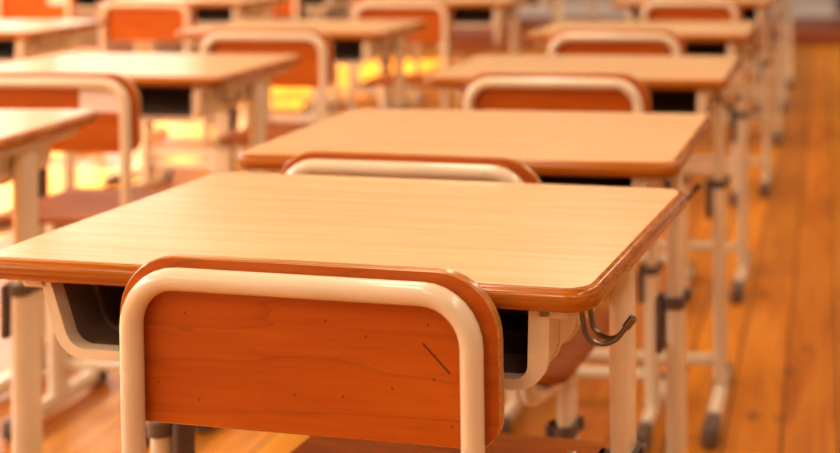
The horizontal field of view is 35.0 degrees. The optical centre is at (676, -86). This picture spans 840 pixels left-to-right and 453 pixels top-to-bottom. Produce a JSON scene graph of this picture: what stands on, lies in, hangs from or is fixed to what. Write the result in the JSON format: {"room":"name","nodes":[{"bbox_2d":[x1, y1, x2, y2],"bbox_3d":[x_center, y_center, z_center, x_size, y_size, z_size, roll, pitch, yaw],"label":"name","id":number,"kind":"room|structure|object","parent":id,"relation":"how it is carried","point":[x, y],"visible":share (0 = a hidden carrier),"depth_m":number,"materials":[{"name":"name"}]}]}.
{"room":"classroom","nodes":[
{"label":"classroom","id":0,"kind":"room"},
{"bbox_2d":[75,8,309,53],"bbox_3d":[-4.563,-0.395,5.001,0.200,3.050,15.300,0,0,7],"label":"wall","id":1,"kind":"structure","parent":0,"point":[90,40],"depth_m":9.28,"materials":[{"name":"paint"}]},
{"bbox_2d":[0,43,839,452],"bbox_3d":[-0.678,1.154,4.558,8.000,0.100,15.700,0,0,7],"label":"floor","id":2,"kind":"structure","parent":0,"point":[783,337],"depth_m":3.73,"materials":[{"name":"orange wood"}]},
{"bbox_2d":[0,109,97,452],"bbox_3d":[-1.344,0.729,2.089,0.675,0.761,0.451,0,0,4],"label":"school desk","id":3,"kind":"object","parent":2,"relation":"on","point":[27,136],"visible":0.85,"depth_m":2.10,"materials":[{"name":"metal"}]},
{"bbox_2d":[0,144,50,185],"bbox_3d":[-1.343,0.409,2.059,0.570,0.077,0.385,0,0,7],"label":"tray","id":4,"kind":"object","parent":3,"relation":"on","point":[20,166],"depth_m":2.10,"materials":[{"name":"beige plastic"}]},
{"bbox_2d":[0,20,104,234],"bbox_3d":[-2.230,0.734,4.111,0.675,0.761,0.451,0,0,3],"label":"school desk","id":5,"kind":"object","parent":2,"relation":"on","point":[19,39],"visible":0.6,"depth_m":4.11,"materials":[{"name":"wood"}]},
{"bbox_2d":[0,35,79,63],"bbox_3d":[-2.227,0.415,4.081,0.570,0.077,0.390,0,0,7],"label":"tray","id":6,"kind":"object","parent":5,"relation":"on","point":[13,48],"depth_m":4.02,"materials":[{"name":"beige plastic"}]},
{"bbox_2d":[0,0,122,155],"bbox_3d":[-2.911,0.725,6.096,0.392,0.788,0.474,0,0,7],"label":"chair","id":7,"kind":"object","parent":2,"relation":"on","point":[9,9],"visible":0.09,"depth_m":5.88,"materials":[{"name":"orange wood"}]},
{"bbox_2d":[0,72,165,445],"bbox_3d":[-1.245,0.714,2.816,0.392,0.788,0.474,0,0,7],"label":"chair","id":8,"kind":"object","parent":2,"relation":"on","point":[115,98],"visible":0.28,"depth_m":2.60,"materials":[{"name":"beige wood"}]},
{"bbox_2d":[75,0,166,136],"bbox_3d":[-2.894,0.739,6.391,0.675,0.761,0.451,0,0,7],"label":"school desk","id":9,"kind":"object","parent":2,"relation":"on","point":[161,130],"visible":0.1,"depth_m":6.41,"materials":[{"name":"metal"}]},
{"bbox_2d":[75,0,103,9],"bbox_3d":[-2.903,0.420,6.363,0.570,0.077,0.358,0,0,7],"label":"tray","id":10,"kind":"object","parent":9,"relation":"on","point":[79,4],"depth_m":6.31,"materials":[{"name":"beige plastic"}]},
{"bbox_2d":[0,53,301,432],"bbox_3d":[-1.253,0.728,2.999,0.675,0.761,0.451,0,0,8],"label":"school desk","id":11,"kind":"object","parent":2,"relation":"on","point":[171,87],"visible":0.49,"depth_m":2.97,"materials":[{"name":"wood"}]},
{"bbox_2d":[136,77,270,121],"bbox_3d":[-1.266,0.409,2.971,0.570,0.077,0.369,0,0,7],"label":"tray","id":12,"kind":"object","parent":11,"relation":"on","point":[162,100],"depth_m":2.89,"materials":[{"name":"beige plastic"}]},
{"bbox_2d":[99,0,240,188],"bbox_3d":[-2.008,0.719,5.147,0.392,0.788,0.474,0,0,7],"label":"chair","id":13,"kind":"object","parent":2,"relation":"on","point":[125,20],"visible":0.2,"depth_m":4.94,"materials":[{"name":"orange wood"}]},
{"bbox_2d":[98,0,284,186],"bbox_3d":[-2.017,0.733,5.445,0.675,0.761,0.451,0,0,7],"label":"school desk","id":14,"kind":"object","parent":2,"relation":"on","point":[207,12],"visible":0.41,"depth_m":5.44,"materials":[{"name":"metal"}]},
{"bbox_2d":[194,6,272,25],"bbox_3d":[-2.025,0.414,5.417,0.570,0.077,0.358,0,0,7],"label":"tray","id":15,"kind":"object","parent":14,"relation":"on","point":[205,15],"depth_m":5.44,"materials":[{"name":"beige plastic"}]},
{"bbox_2d":[200,29,333,171],"bbox_3d":[-1.113,0.713,3.777,0.392,0.788,0.474,0,0,7],"label":"chair","id":16,"kind":"object","parent":2,"relation":"on","point":[316,50],"visible":0.32,"depth_m":3.56,"materials":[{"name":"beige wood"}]},
{"bbox_2d":[239,0,319,144],"bbox_3d":[-1.940,0.719,6.307,0.392,0.788,0.474,0,0,7],"label":"chair","id":17,"kind":"object","parent":2,"relation":"on","point":[289,8],"visible":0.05,"depth_m":6.32,"materials":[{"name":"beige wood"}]},
{"bbox_2d":[238,0,355,128],"bbox_3d":[-1.910,0.732,6.459,0.675,0.761,0.451,0,0,7],"label":"school desk","id":18,"kind":"object","parent":2,"relation":"on","point":[245,108],"visible":0.23,"depth_m":6.46,"materials":[{"name":"metal"}]},
{"bbox_2d":[302,0,347,7],"bbox_3d":[-1.919,0.413,6.431,0.570,0.077,0.358,0,0,7],"label":"tray","id":19,"kind":"object","parent":18,"relation":"on","point":[305,3],"depth_m":6.32,"materials":[{"name":"beige plastic"}]},
{"bbox_2d":[176,20,426,171],"bbox_3d":[-1.143,0.727,4.021,0.675,0.761,0.451,0,0,7],"label":"school desk","id":20,"kind":"object","parent":2,"relation":"on","point":[355,42],"visible":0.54,"depth_m":4.01,"materials":[{"name":"wood"}]},
{"bbox_2d":[191,37,404,65],"bbox_3d":[-1.152,0.408,3.993,0.570,0.077,0.358,0,0,7],"label":"tray","id":21,"kind":"object","parent":20,"relation":"on","point":[348,51],"depth_m":3.92,"materials":[{"name":"beige plastic"}]},
{"bbox_2d":[0,172,686,452],"bbox_3d":[-0.332,0.722,1.441,0.675,0.761,0.451,0,0,12],"label":"school desk","id":22,"kind":"object","parent":2,"relation":"on","point":[546,256],"visible":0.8,"depth_m":1.38,"materials":[{"name":"brown wood"}]},
{"bbox_2d":[24,281,608,389],"bbox_3d":[-0.356,0.403,1.414,0.575,0.077,0.407,0,0,7],"label":"tray","id":23,"kind":"object","parent":22,"relation":"on","point":[85,315],"depth_m":1.29,"materials":[{"name":"beige plastic"}]},
{"bbox_2d":[310,0,393,112],"bbox_3d":[-1.809,0.718,7.279,0.392,0.788,0.474,0,0,7],"label":"chair","id":24,"kind":"object","parent":2,"relation":"on","point":[336,102],"visible":0.07,"depth_m":7.33,"materials":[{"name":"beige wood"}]},
{"bbox_2d":[119,254,608,452],"bbox_3d":[-0.300,0.713,1.400,0.385,0.779,0.466,0,0,12],"label":"chair","id":25,"kind":"object","parent":2,"relation":"on","point":[348,357],"visible":1,"depth_m":1.19,"materials":[{"name":"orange wood"}]},
{"bbox_2d":[302,8,425,111],"bbox_3d":[-1.787,0.731,7.452,0.675,0.761,0.451,0,0,6],"label":"school desk","id":26,"kind":"object","parent":2,"relation":"on","point":[417,98],"visible":0.38,"depth_m":7.46,"materials":[{"name":"metal"}]},
{"bbox_2d":[352,0,459,109],"bbox_3d":[-1.002,0.713,5.012,0.392,0.788,0.474,0,0,7],"label":"chair","id":27,"kind":"object","parent":2,"relation":"on","point":[437,14],"visible":0.33,"depth_m":4.79,"materials":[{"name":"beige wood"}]},
{"bbox_2d":[352,0,530,108],"bbox_3d":[-0.944,0.726,5.322,0.675,0.761,0.451,0,0,7],"label":"school desk","id":28,"kind":"object","parent":2,"relation":"on","point":[465,13],"visible":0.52,"depth_m":5.30,"materials":[{"name":"metal"}]},
{"bbox_2d":[450,7,510,26],"bbox_3d":[-0.952,0.407,5.294,0.570,0.077,0.358,0,0,7],"label":"tray","id":29,"kind":"object","parent":28,"relation":"on","point":[461,16],"depth_m":5.29,"materials":[{"name":"beige plastic"}]},
{"bbox_2d":[279,151,608,438],"bbox_3d":[-0.319,0.712,1.930,0.392,0.781,0.466,0,0,11],"label":"chair","id":30,"kind":"object","parent":2,"relation":"on","point":[561,373],"visible":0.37,"depth_m":1.73,"materials":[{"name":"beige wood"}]},
{"bbox_2d":[237,108,712,452],"bbox_3d":[-0.274,0.722,2.019,0.675,0.761,0.451,0,0,8],"label":"school desk","id":31,"kind":"object","parent":2,"relation":"on","point":[614,149],"visible":0.54,"depth_m":2.00,"materials":[{"name":"wood"}]},
{"bbox_2d":[267,169,663,187],"bbox_3d":[-0.288,0.403,1.992,0.570,0.077,0.373,0,0,7],"label":"tray","id":32,"kind":"object","parent":31,"relation":"on","point":[588,177],"depth_m":1.80,"materials":[{"name":"beige plastic"}]},
{"bbox_2d":[439,20,535,62],"bbox_3d":[-0.905,0.712,6.209,0.392,0.788,0.474,0,0,7],"label":"chair","id":33,"kind":"object","parent":2,"relation":"on","point":[463,49],"visible":0.25,"depth_m":6.22,"materials":[{"name":"red wood"}]},
{"bbox_2d":[442,0,557,109],"bbox_3d":[-0.874,0.725,6.371,0.675,0.761,0.451,0,0,6],"label":"school desk","id":34,"kind":"object","parent":2,"relation":"on","point":[533,3],"visible":0.15,"depth_m":6.38,"materials":[{"name":"metal"}]},
{"bbox_2d":[520,0,552,6],"bbox_3d":[-0.881,0.406,6.343,0.570,0.077,0.363,0,0,7],"label":"tray","id":35,"kind":"object","parent":34,"relation":"on","point":[533,3],"depth_m":6.21,"materials":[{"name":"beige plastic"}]},
{"bbox_2d":[497,0,563,35],"bbox_3d":[-0.771,0.711,7.200,0.392,0.788,0.474,0,0,7],"label":"chair","id":36,"kind":"object","parent":2,"relation":"on","point":[505,31],"visible":0.18,"depth_m":7.06,"materials":[{"name":"red wood"}]},
{"bbox_2d":[495,0,597,51],"bbox_3d":[-0.750,0.725,7.363,0.675,0.761,0.451,0,0,7],"label":"school desk","id":37,"kind":"object","parent":2,"relation":"on","point":[593,2],"visible":0.11,"depth_m":7.38,"materials":[{"name":"metal"}]},
{"bbox_2d":[460,72,665,449],"bbox_3d":[-0.213,0.707,2.758,0.392,0.788,0.474,0,0,8],"label":"chair","id":38,"kind":"object","parent":2,"relation":"on","point":[501,91],"visible":0.25,"depth_m":2.55,"materials":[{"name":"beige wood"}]},
{"bbox_2d":[424,55,742,448],"bbox_3d":[-0.176,0.721,2.894,0.675,0.761,0.451,0,0,7],"label":"school desk","id":39,"kind":"object","parent":2,"relation":"on","point":[674,84],"visible":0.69,"depth_m":2.88,"materials":[{"name":"metal"}]},
{"bbox_2d":[446,88,714,114],"bbox_3d":[-0.186,0.402,2.866,0.570,0.077,0.361,0,0,7],"label":"tray","id":40,"kind":"object","parent":39,"relation":"on","point":[663,100],"depth_m":2.86,"materials":[{"name":"beige plastic"}]},
{"bbox_2d":[545,30,694,288],"bbox_3d":[-0.142,0.707,3.696,0.392,0.788,0.474,0,0,7],"label":"chair","id":41,"kind":"object","parent":2,"relation":"on","point":[564,42],"visible":0.23,"depth_m":3.48,"materials":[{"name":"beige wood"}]},
{"bbox_2d":[526,21,759,303],"bbox_3d":[-0.074,0.720,3.878,0.675,0.761,0.451,0,0,7],"label":"school desk","id":42,"kind":"object","parent":2,"relation":"on","point":[700,38],"visible":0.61,"depth_m":3.87,"materials":[{"name":"metal"}]},
{"bbox_2d":[542,41,739,55],"bbox_3d":[-0.085,0.401,3.851,0.570,0.077,0.364,0,0,7],"label":"tray","id":43,"kind":"object","parent":42,"relation":"on","point":[693,48],"depth_m":3.98,"materials":[{"name":"beige plastic"}]},
{"bbox_2d":[451,17,839,44],"bbox_3d":[-0.529,1.038,11.586,4.600,0.132,1.280,0,0,7],"label":"platform","id":44,"kind":"object","parent":2,"relation":"on","point":[805,30],"visible":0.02,"depth_m":11.08,"materials":[{"name":"red wood"}]},
{"bbox_2d":[639,0,748,205],"bbox_3d":[0.075,0.706,4.989,0.392,0.788,0.474,0,0,7],"label":"chair","id":45,"kind":"object","parent":2,"relation":"on","point":[650,10],"visible":0.4,"depth_m":4.78,"materials":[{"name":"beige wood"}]},
{"bbox_2d":[609,0,780,197],"bbox_3d":[0.093,0.719,5.233,0.675,0.761,0.451,0,0,7],"label":"school desk","id":46,"kind":"object","parent":2,"relation":"on","point":[752,10],"visible":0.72,"depth_m":5.22,"materials":[{"name":"metal"}]},
{"bbox_2d":[621,7,765,23],"bbox_3d":[0.084,0.400,5.205,0.570,0.077,0.358,0,0,7],"label":"tray","id":47,"kind":"object","parent":46,"relation":"on","point":[749,14],"depth_m":5.23,"materials":[{"name":"beige plastic"}]},
{"bbox_2d":[711,42,754,135],"bbox_3d":[0.172,0.705,6.206,0.392,0.788,0.474,0,0,7],"label":"chair","id":48,"kind":"object","parent":2,"relation":"on","point":[749,45],"visible":0.17,"depth_m":6.22,"materials":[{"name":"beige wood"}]},
{"bbox_2d":[724,21,762,113],"bbox_3d":[0.301,0.704,7.198,0.392,0.788,0.474,0,0,5],"label":"chair","id":49,"kind":"object","parent":2,"relation":"on","point":[759,101],"visible":0.38,"depth_m":7.21,"materials":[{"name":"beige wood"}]},
{"bbox_2d":[706,0,781,144],"bbox_3d":[0.227,0.718,6.356,0.675,0.761,0.451,0,0,6],"label":"school desk","id":50,"kind":"object","parent":2,"relation":"on","point":[777,117],"visible":0.41,"depth_m":6.35,"materials":[{"name":"metal"}]},
{"bbox_2d":[727,0,787,112],"bbox_3d":[0.335,0.718,7.349,0.675,0.761,0.451,0,0,7],"label":"school desk","id":51,"kind":"object","parent":2,"relation":"on","point":[784,98],"visible":0.39,"depth_m":7.34,"materials":[{"name":"metal"}]},
{"bbox_2d":[747,0,792,87],"bbox_3d":[0.460,0.717,8.352,0.675,0.761,0.451,0,0,7],"label":"school desk","id":52,"kind":"object","parent":2,"relation":"on","point":[788,9],"visible":0.41,"depth_m":8.34,"materials":[{"name":"metal"}]},
{"bbox_2d":[314,0,836,19],"bbox_3d":[0.193,-0.426,12.257,8.000,3.050,0.200,0,0,7],"label":"wall","id":53,"kind":"structure","parent":0,"point":[564,1],"depth_m":12.27,"materials":[{"name":"paint"}]},
{"bbox_2d":[314,3,839,16],"bbox_3d":[-0.630,0.909,12.244,5.950,0.130,0.015,0,0,7],"label":"baseboard","id":54,"kind":"structure","parent":53,"relation":"attached to","point":[569,9],"depth_m":12.26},
{"bbox_2d":[837,0,839,12],"bbox_3d":[1.938,-0.048,11.937,0.905,1.930,0.040,0,0,7],"label":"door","id":55,"kind":"structure","parent":53,"relation":"in","point":[838,1],"depth_m":11.97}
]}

